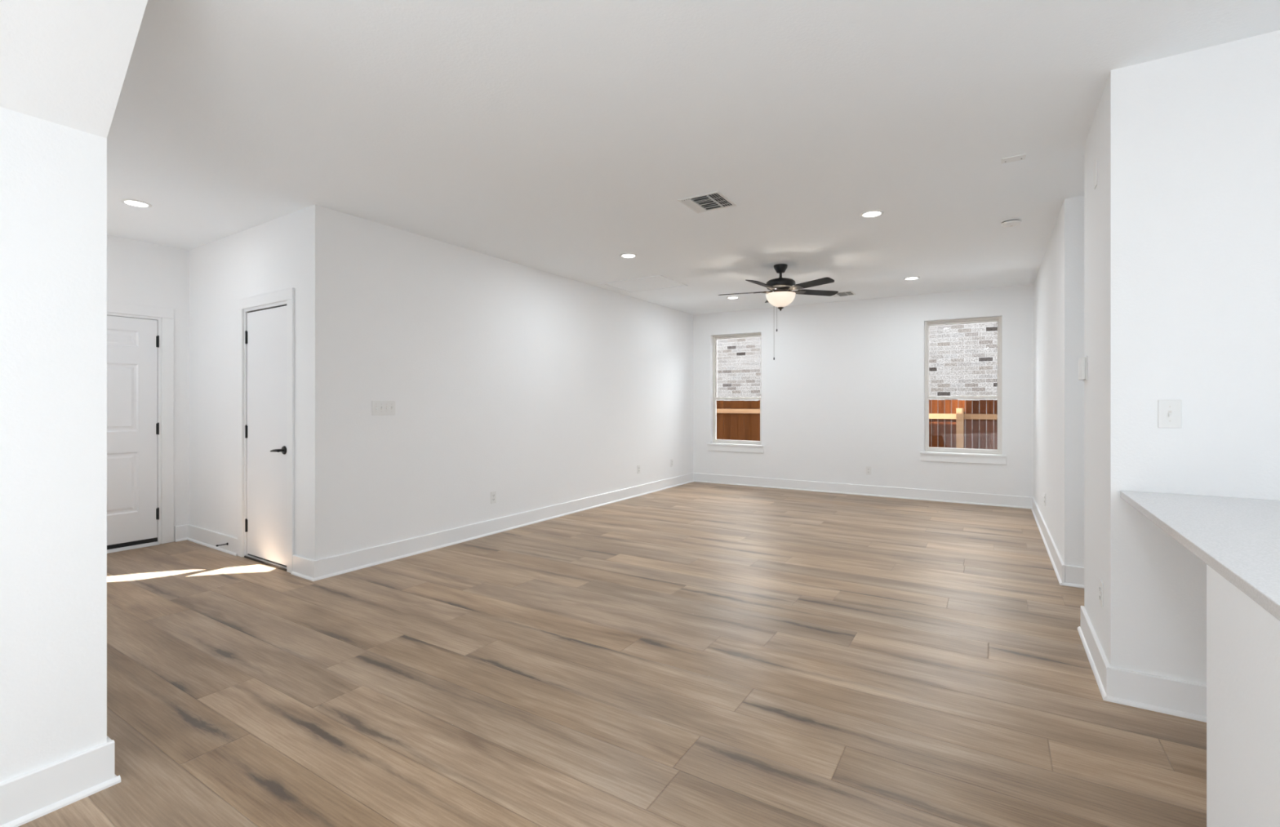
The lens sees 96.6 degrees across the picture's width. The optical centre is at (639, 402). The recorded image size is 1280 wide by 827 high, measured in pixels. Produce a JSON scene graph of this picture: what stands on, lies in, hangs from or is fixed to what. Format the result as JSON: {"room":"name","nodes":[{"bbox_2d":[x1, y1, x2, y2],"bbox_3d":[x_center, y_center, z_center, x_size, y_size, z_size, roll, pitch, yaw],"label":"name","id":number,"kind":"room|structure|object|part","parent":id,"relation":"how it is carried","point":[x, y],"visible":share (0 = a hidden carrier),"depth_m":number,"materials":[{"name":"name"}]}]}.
{"room":"empty living room","nodes":[
{"label":"empty living room","id":0,"kind":"room"},
{"bbox_2d":[0,0,147,782],"bbox_3d":[-2.779,-0.069,-0.045,0.708,2.763,4.390,0,0,32],"label":"wall","id":1,"kind":"structure","parent":0,"point":[64,64],"depth_m":1.81,"materials":[{"name":"white paint"}]},
{"bbox_2d":[0,739,120,826],"bbox_3d":[-2.896,1.222,0.163,0.029,0.142,4.219,0,0,32],"label":"baseboard","id":2,"kind":"structure","parent":1,"relation":"attached to","point":[25,797],"depth_m":1.82,"materials":[{"name":"white wood"}]},
{"bbox_2d":[106,234,189,543],"bbox_3d":[-4.837,-0.069,4.654,0.130,2.763,2.400,0,0,32],"label":"wall","id":3,"kind":"structure","parent":0,"point":[140,273],"depth_m":5.31,"materials":[{"name":"white paint"}]},
{"bbox_2d":[106,301,173,553],"bbox_3d":[-4.680,0.210,4.869,0.150,2.165,1.110,0,0,32],"label":"door","id":4,"kind":"structure","parent":3,"relation":"in","point":[133,341],"depth_m":5.11,"materials":[{"name":"white wood"}]},
{"bbox_2d":[174,524,187,542],"bbox_3d":[-4.794,1.222,4.572,0.029,0.142,1.985,0,0,32],"label":"baseboard","id":5,"kind":"structure","parent":3,"relation":"attached to","point":[180,531],"depth_m":5.35,"materials":[{"name":"white wood"}]},
{"bbox_2d":[189,208,305,557],"bbox_3d":[-3.440,-0.069,4.948,2.370,2.763,0.130,0,0,33],"label":"wall","id":6,"kind":"structure","parent":0,"point":[269,256],"depth_m":4.96,"materials":[{"name":"white paint"}]},
{"bbox_2d":[186,524,314,581],"bbox_3d":[-3.338,1.222,4.786,2.316,0.142,0.029,0,0,33],"label":"baseboard","id":7,"kind":"structure","parent":6,"relation":"attached to","point":[302,566],"depth_m":4.95,"materials":[{"name":"white wood"}]},
{"bbox_2d":[237,287,294,573],"bbox_3d":[-2.991,0.210,4.617,0.925,2.165,0.189,0,0,32],"label":"door","id":8,"kind":"structure","parent":6,"relation":"in","point":[265,333],"depth_m":4.59,"materials":[{"name":"white wood"}]},
{"bbox_3d":[-2.815,0.368,4.434,0.150,0.066,0.064,0,0,32],"label":"lever","id":9,"kind":"part","parent":8,"relation":"part of","materials":[{"name":"black metal"}]},
{"bbox_2d":[305,204,693,559],"bbox_3d":[-0.765,-0.069,6.886,0.130,2.763,6.310,0,0,32],"label":"wall","id":10,"kind":"structure","parent":0,"point":[537,388],"depth_m":5.30,"materials":[{"name":"white paint"}]},
{"bbox_2d":[371,400,395,415],"bbox_3d":[-2.084,0.043,4.625,0.017,0.113,0.203,0,0,32],"label":"switch plate","id":11,"kind":"object","parent":10,"relation":"attached to","point":[378,407],"visible":1,"depth_m":4.62,"materials":[{"name":"white plastic"}]},
{"bbox_2d":[490,490,496,503],"bbox_3d":[-1.451,0.935,5.652,0.009,0.116,0.072,0,0,32],"label":"wall outlet","id":12,"kind":"object","parent":10,"relation":"attached to","point":[493,494],"visible":1,"depth_m":5.65,"materials":[{"name":"white plastic"}]},
{"bbox_2d":[312,472,693,581],"bbox_3d":[-0.744,1.222,6.771,0.029,0.142,6.194,0,0,32],"label":"baseboard","id":13,"kind":"structure","parent":10,"relation":"attached to","point":[329,566],"depth_m":5.36,"materials":[{"name":"white wood"}]},
{"bbox_2d":[637,464,639,473],"bbox_3d":[-0.015,0.926,7.963,0.009,0.116,0.072,0,0,32],"label":"wall outlet","id":14,"kind":"object","parent":10,"relation":"attached to","point":[638,466],"visible":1,"depth_m":7.96,"materials":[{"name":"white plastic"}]},
{"bbox_2d":[17,481,1206,826],"bbox_3d":[0.156,1.293,2.805,14.416,0.001,12.344,0,0,32],"label":"floor","id":15,"kind":"structure","parent":0,"point":[694,654],"depth_m":2.58,"materials":[{"name":"brown wood"}]},
{"bbox_2d":[106,0,1279,315],"bbox_3d":[0.224,-1.550,2.775,10.950,0.200,12.550,0,0,32],"label":"ceiling","id":16,"kind":"structure","parent":0,"point":[563,138],"depth_m":2.96,"materials":[{"name":"white paint"}]},
{"bbox_2d":[120,199,151,208],"bbox_3d":[-3.658,-1.447,4.145,0.172,0.006,0.172,0,0,32],"label":"recessed light","id":17,"kind":"object","parent":16,"relation":"in","point":[133,202],"visible":1,"depth_m":4.14,"materials":[{"name":"white plastic"}]},
{"bbox_2d":[619,253,637,257],"bbox_3d":[-0.113,-1.447,5.616,0.172,0.006,0.172,0,0,32],"label":"recessed light","id":18,"kind":"object","parent":16,"relation":"in","point":[624,255],"visible":1,"depth_m":5.61,"materials":[{"name":"white plastic"}]},
{"bbox_2d":[600,275,687,293],"bbox_3d":[0.050,-1.445,6.986,0.850,0.010,0.680,0,0,32],"label":"attic hatch","id":19,"kind":"object","parent":16,"relation":"attached to","point":[659,282],"visible":1,"depth_m":6.97,"materials":[{"name":"white paint"}]},
{"bbox_2d":[677,191,737,213],"bbox_3d":[0.488,-1.444,4.129,0.320,0.013,0.330,0,0,32],"label":"ceiling vent","id":20,"kind":"object","parent":16,"relation":"in","point":[713,201],"visible":1,"depth_m":4.12,"materials":[{"name":"white metal"}]},
{"bbox_2d":[726,296,739,298],"bbox_3d":[1.278,-1.447,7.854,0.172,0.006,0.172,0,0,32],"label":"recessed light","id":21,"kind":"object","parent":16,"relation":"in","point":[728,297],"visible":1,"depth_m":7.84,"materials":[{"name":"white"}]},
{"bbox_2d":[718,263,838,359],"bbox_3d":[1.448,-0.957,6.013,1.272,0.986,1.266,0,0,32],"label":"ceiling fan","id":22,"kind":"object","parent":16,"relation":"hanging from","point":[783,295],"visible":1,"depth_m":5.92,"materials":[{"name":"black metal"}]},
{"bbox_3d":[1.089,-1.183,6.178,0.479,0.033,0.132,0,0,21],"label":"fan blade","id":23,"kind":"part","parent":22,"relation":"part of","materials":[{"name":"black wood"}]},
{"bbox_3d":[1.216,-1.183,5.695,0.132,0.033,0.479,0,0,39],"label":"fan blade","id":24,"kind":"part","parent":22,"relation":"part of","materials":[{"name":"black wood"}]},
{"bbox_3d":[1.484,-1.077,6.024,0.308,0.139,0.308,0,0,32],"label":"lamp shade","id":25,"kind":"part","parent":22,"relation":"part of","materials":[{"name":"beige glass"}]},
{"bbox_3d":[1.714,-1.183,5.667,0.132,0.033,0.479,0,0,-33],"label":"fan blade","id":26,"kind":"part","parent":22,"relation":"part of","materials":[{"name":"black wood"}]},
{"bbox_3d":[1.895,-1.183,6.132,0.479,0.033,0.132,0,0,-15],"label":"fan blade","id":27,"kind":"part","parent":22,"relation":"part of","materials":[{"name":"black wood"}]},
{"bbox_2d":[832,290,855,297],"bbox_3d":[2.698,-1.444,7.595,0.285,0.013,0.290,0,0,32],"label":"ceiling vent","id":28,"kind":"object","parent":16,"relation":"in","point":[843,293],"visible":0.9,"depth_m":7.57,"materials":[{"name":"white metal"}]},
{"bbox_2d":[859,209,884,217],"bbox_3d":[1.778,-1.447,4.376,0.172,0.006,0.172,0,0,32],"label":"recessed light","id":29,"kind":"object","parent":16,"relation":"in","point":[873,213],"visible":1,"depth_m":4.36,"materials":[{"name":"white plastic"}]},
{"bbox_2d":[903,276,919,279],"bbox_3d":[3.159,-1.447,6.637,0.172,0.006,0.172,0,0,32],"label":"recessed light","id":30,"kind":"object","parent":16,"relation":"in","point":[908,277],"visible":1,"depth_m":6.61,"materials":[{"name":"white plastic"}]},
{"bbox_2d":[1000,217,1022,227],"bbox_3d":[2.956,-1.428,4.544,0.140,0.044,0.140,0,0,32],"label":"smoke detector","id":31,"kind":"object","parent":16,"relation":"attached to","point":[1012,222],"visible":1,"depth_m":4.51,"materials":[{"name":"white plastic"}]},
{"bbox_2d":[1001,153,1026,164],"bbox_3d":[2.216,-1.446,3.385,0.120,0.007,0.080,0,0,32],"label":"cover plate","id":32,"kind":"object","parent":16,"relation":"attached to","point":[1022,157],"visible":1,"depth_m":3.38,"materials":[{"name":"white plastic"}]},
{"bbox_2d":[693,284,1033,497],"bbox_3d":[2.892,-0.069,8.252,4.920,2.763,0.160,0,0,32],"label":"wall","id":33,"kind":"structure","parent":0,"point":[843,388],"depth_m":8.02,"materials":[{"name":"white paint"}]},
{"bbox_2d":[707,332,764,453],"bbox_3d":[1.542,-0.161,9.069,0.945,1.863,0.187,0,0,32],"label":"window","id":34,"kind":"structure","parent":33,"relation":"in","point":[756,446],"depth_m":9.12,"materials":[{"name":"white plastic"}]},
{"bbox_3d":[1.522,0.665,9.036,0.945,0.027,0.110,0,0,32],"label":"sill","id":35,"kind":"part","parent":34,"relation":"part of","materials":[{"name":"white wood"}]},
{"bbox_3d":[1.559,0.272,9.101,0.804,0.714,0.032,0,0,32],"label":"sash","id":36,"kind":"part","parent":34,"relation":"part of","materials":[{"name":"glass"}]},
{"bbox_3d":[1.577,-0.562,9.130,0.804,1.011,0.027,0,0,32],"label":"sash","id":37,"kind":"part","parent":34,"relation":"part of","materials":[{"name":"clear glass"}]},
{"bbox_2d":[693,472,1031,508],"bbox_3d":[2.835,1.222,8.176,4.625,0.142,0.029,0,0,32],"label":"baseboard","id":38,"kind":"structure","parent":33,"relation":"attached to","point":[1004,500],"depth_m":7.91,"materials":[{"name":"white wood"}]},
{"bbox_2d":[866,466,871,475],"bbox_3d":[3.191,0.945,7.967,0.072,0.116,0.009,0,0,32],"label":"wall outlet","id":39,"kind":"object","parent":33,"relation":"attached to","point":[868,468],"visible":1,"depth_m":7.96,"materials":[{"name":"white plastic"}]},
{"bbox_2d":[920,316,1006,464],"bbox_3d":[4.191,-0.161,7.423,0.973,1.863,0.187,0,0,32],"label":"window","id":40,"kind":"structure","parent":33,"relation":"in","point":[931,454],"depth_m":7.43,"materials":[{"name":"white plastic"}]},
{"bbox_3d":[4.208,0.272,7.455,0.832,0.714,0.032,0,0,32],"label":"sash","id":41,"kind":"part","parent":40,"relation":"part of","materials":[{"name":"glass"}]},
{"bbox_3d":[4.171,0.665,7.390,0.973,0.027,0.110,0,0,32],"label":"sill","id":42,"kind":"part","parent":40,"relation":"part of","materials":[{"name":"white wood"}]},
{"bbox_3d":[4.226,-0.562,7.483,0.832,1.011,0.027,0,0,32],"label":"sash","id":43,"kind":"part","parent":40,"relation":"part of","materials":[{"name":"clear glass"}]},
{"bbox_2d":[1033,195,1084,567],"bbox_3d":[3.968,-0.069,5.479,0.130,2.763,3.415,0,0,32],"label":"wall","id":44,"kind":"structure","parent":0,"point":[1059,283],"depth_m":4.27,"materials":[{"name":"white paint"}]},
{"bbox_2d":[1044,493,1045,506],"bbox_3d":[3.895,0.928,5.491,0.009,0.116,0.072,0,0,32],"label":"wall outlet","id":45,"kind":"object","parent":44,"relation":"attached to","point":[1044,493],"visible":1,"depth_m":5.47,"materials":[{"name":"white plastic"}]},
{"bbox_2d":[1031,497,1064,585],"bbox_3d":[3.893,1.222,5.508,0.029,0.142,3.444,0,0,32],"label":"baseboard","id":46,"kind":"structure","parent":44,"relation":"attached to","point":[1057,562],"depth_m":4.87,"materials":[{"name":"white wood"}]},
{"bbox_2d":[1084,30,1279,684],"bbox_3d":[3.819,-0.069,1.901,3.620,2.763,0.860,0,0,32],"label":"wall","id":47,"kind":"structure","parent":0,"point":[1182,213],"depth_m":2.38,"materials":[{"name":"white paint"}]},
{"bbox_2d":[1078,355,1088,381],"bbox_3d":[2.453,-0.189,3.161,0.030,0.133,0.130,0,0,32],"label":"thermostat","id":48,"kind":"object","parent":47,"relation":"attached to","point":[1083,361],"visible":1,"depth_m":3.11,"materials":[{"name":"white plastic"}]},
{"bbox_3d":[2.463,-0.189,3.155,0.008,0.133,0.130,0,0,32],"label":"plate","id":49,"kind":"part","parent":48,"relation":"part of","materials":[{"name":"white plastic"}]},
{"bbox_2d":[1077,605,1111,701],"bbox_3d":[2.269,1.222,2.864,0.029,0.142,0.918,0,0,32],"label":"baseboard","id":50,"kind":"structure","parent":47,"relation":"attached to","point":[1100,666],"depth_m":2.75,"materials":[{"name":"white wood"}]},
{"bbox_2d":[1099,578,1102,607],"bbox_3d":[2.175,0.897,2.693,0.009,0.116,0.072,0,0,32],"label":"wall outlet","id":51,"kind":"object","parent":47,"relation":"attached to","point":[1100,580],"visible":1,"depth_m":2.68,"materials":[{"name":"white plastic"}]},
{"bbox_2d":[1106,666,1206,722],"bbox_3d":[3.535,1.222,1.554,3.536,0.142,0.029,0,0,32],"label":"baseboard","id":52,"kind":"structure","parent":47,"relation":"attached to","point":[1172,696],"depth_m":2.39,"materials":[{"name":"white wood"}]},
{"bbox_2d":[1158,400,1182,427],"bbox_3d":[2.213,0.046,2.382,0.074,0.118,0.017,0,0,32],"label":"switch plate","id":53,"kind":"object","parent":47,"relation":"attached to","point":[1170,411],"visible":1,"depth_m":2.38,"materials":[{"name":"white plastic"}]},
{"bbox_2d":[1206,564,1279,826],"bbox_3d":[1.048,0.861,0.164,0.694,0.904,2.585,0,0,32],"label":"wall","id":54,"kind":"structure","parent":0,"point":[1243,637],"depth_m":1.24,"materials":[{"name":"white paint"}]},
{"bbox_2d":[1120,490,1279,620],"bbox_3d":[1.437,0.394,0.519,1.007,0.030,3.998,0,0,32],"label":"countertop","id":55,"kind":"structure","parent":54,"relation":"on","point":[1238,538],"depth_m":1.68,"materials":[{"name":"stone"}]},
{"label":"outside","id":56,"kind":"structure","parent":0,"visible":0},
{"bbox_3d":[3.158,1.753,10.765,26.000,0.080,4.380,0,0,32],"label":"ground","id":57,"kind":"structure","parent":56,"visible":0},
{"bbox_2d":[716,400,759,440],"bbox_3d":[1.010,0.833,11.477,5.599,1.761,0.161,0,0,32],"label":"wooden fence","id":58,"kind":"object","parent":57,"relation":"on","point":[735,420],"visible":0.02,"depth_m":10.99,"materials":[{"name":"brown wood"}]},
{"bbox_3d":[1.009,0.158,11.522,5.550,0.084,0.038,0,0,32],"label":"rail","id":59,"kind":"part","parent":58,"relation":"part of","materials":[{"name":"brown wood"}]},
{"bbox_2d":[716,321,997,449],"bbox_3d":[3.897,-0.147,11.954,24.800,3.720,1.580,0,0,32],"label":"brick house","id":60,"kind":"structure","parent":57,"relation":"on","point":[963,357],"depth_m":10.14,"materials":[{"name":"brick"}]},
{"bbox_2d":[928,400,997,449],"bbox_3d":[5.699,0.833,8.562,5.440,1.761,0.161,0,0,32],"label":"wooden fence","id":61,"kind":"object","parent":57,"relation":"on","point":[940,415],"visible":0.08,"depth_m":8.95,"materials":[{"name":"red wood"}]},
{"bbox_3d":[5.018,0.898,8.949,0.100,1.629,0.098,0,0,32],"label":"post","id":62,"kind":"part","parent":61,"relation":"part of","materials":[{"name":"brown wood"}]},
{"bbox_3d":[5.702,0.215,8.606,5.400,0.084,0.038,0,0,32],"label":"rail","id":63,"kind":"part","parent":61,"relation":"part of","materials":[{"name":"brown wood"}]},
{"bbox_3d":[3.499,-0.069,3.215,1.450,2.763,1.195,0,0,32],"label":"wall","id":64,"kind":"structure","parent":0,"visible":0},
{"bbox_2d":[1062,564,1084,587],"bbox_3d":[3.635,1.222,3.663,1.492,0.142,0.029,0,0,32],"label":"baseboard","id":65,"kind":"structure","parent":64,"relation":"attached to","point":[1073,575],"depth_m":4.02,"materials":[{"name":"white wood"}]}
]}

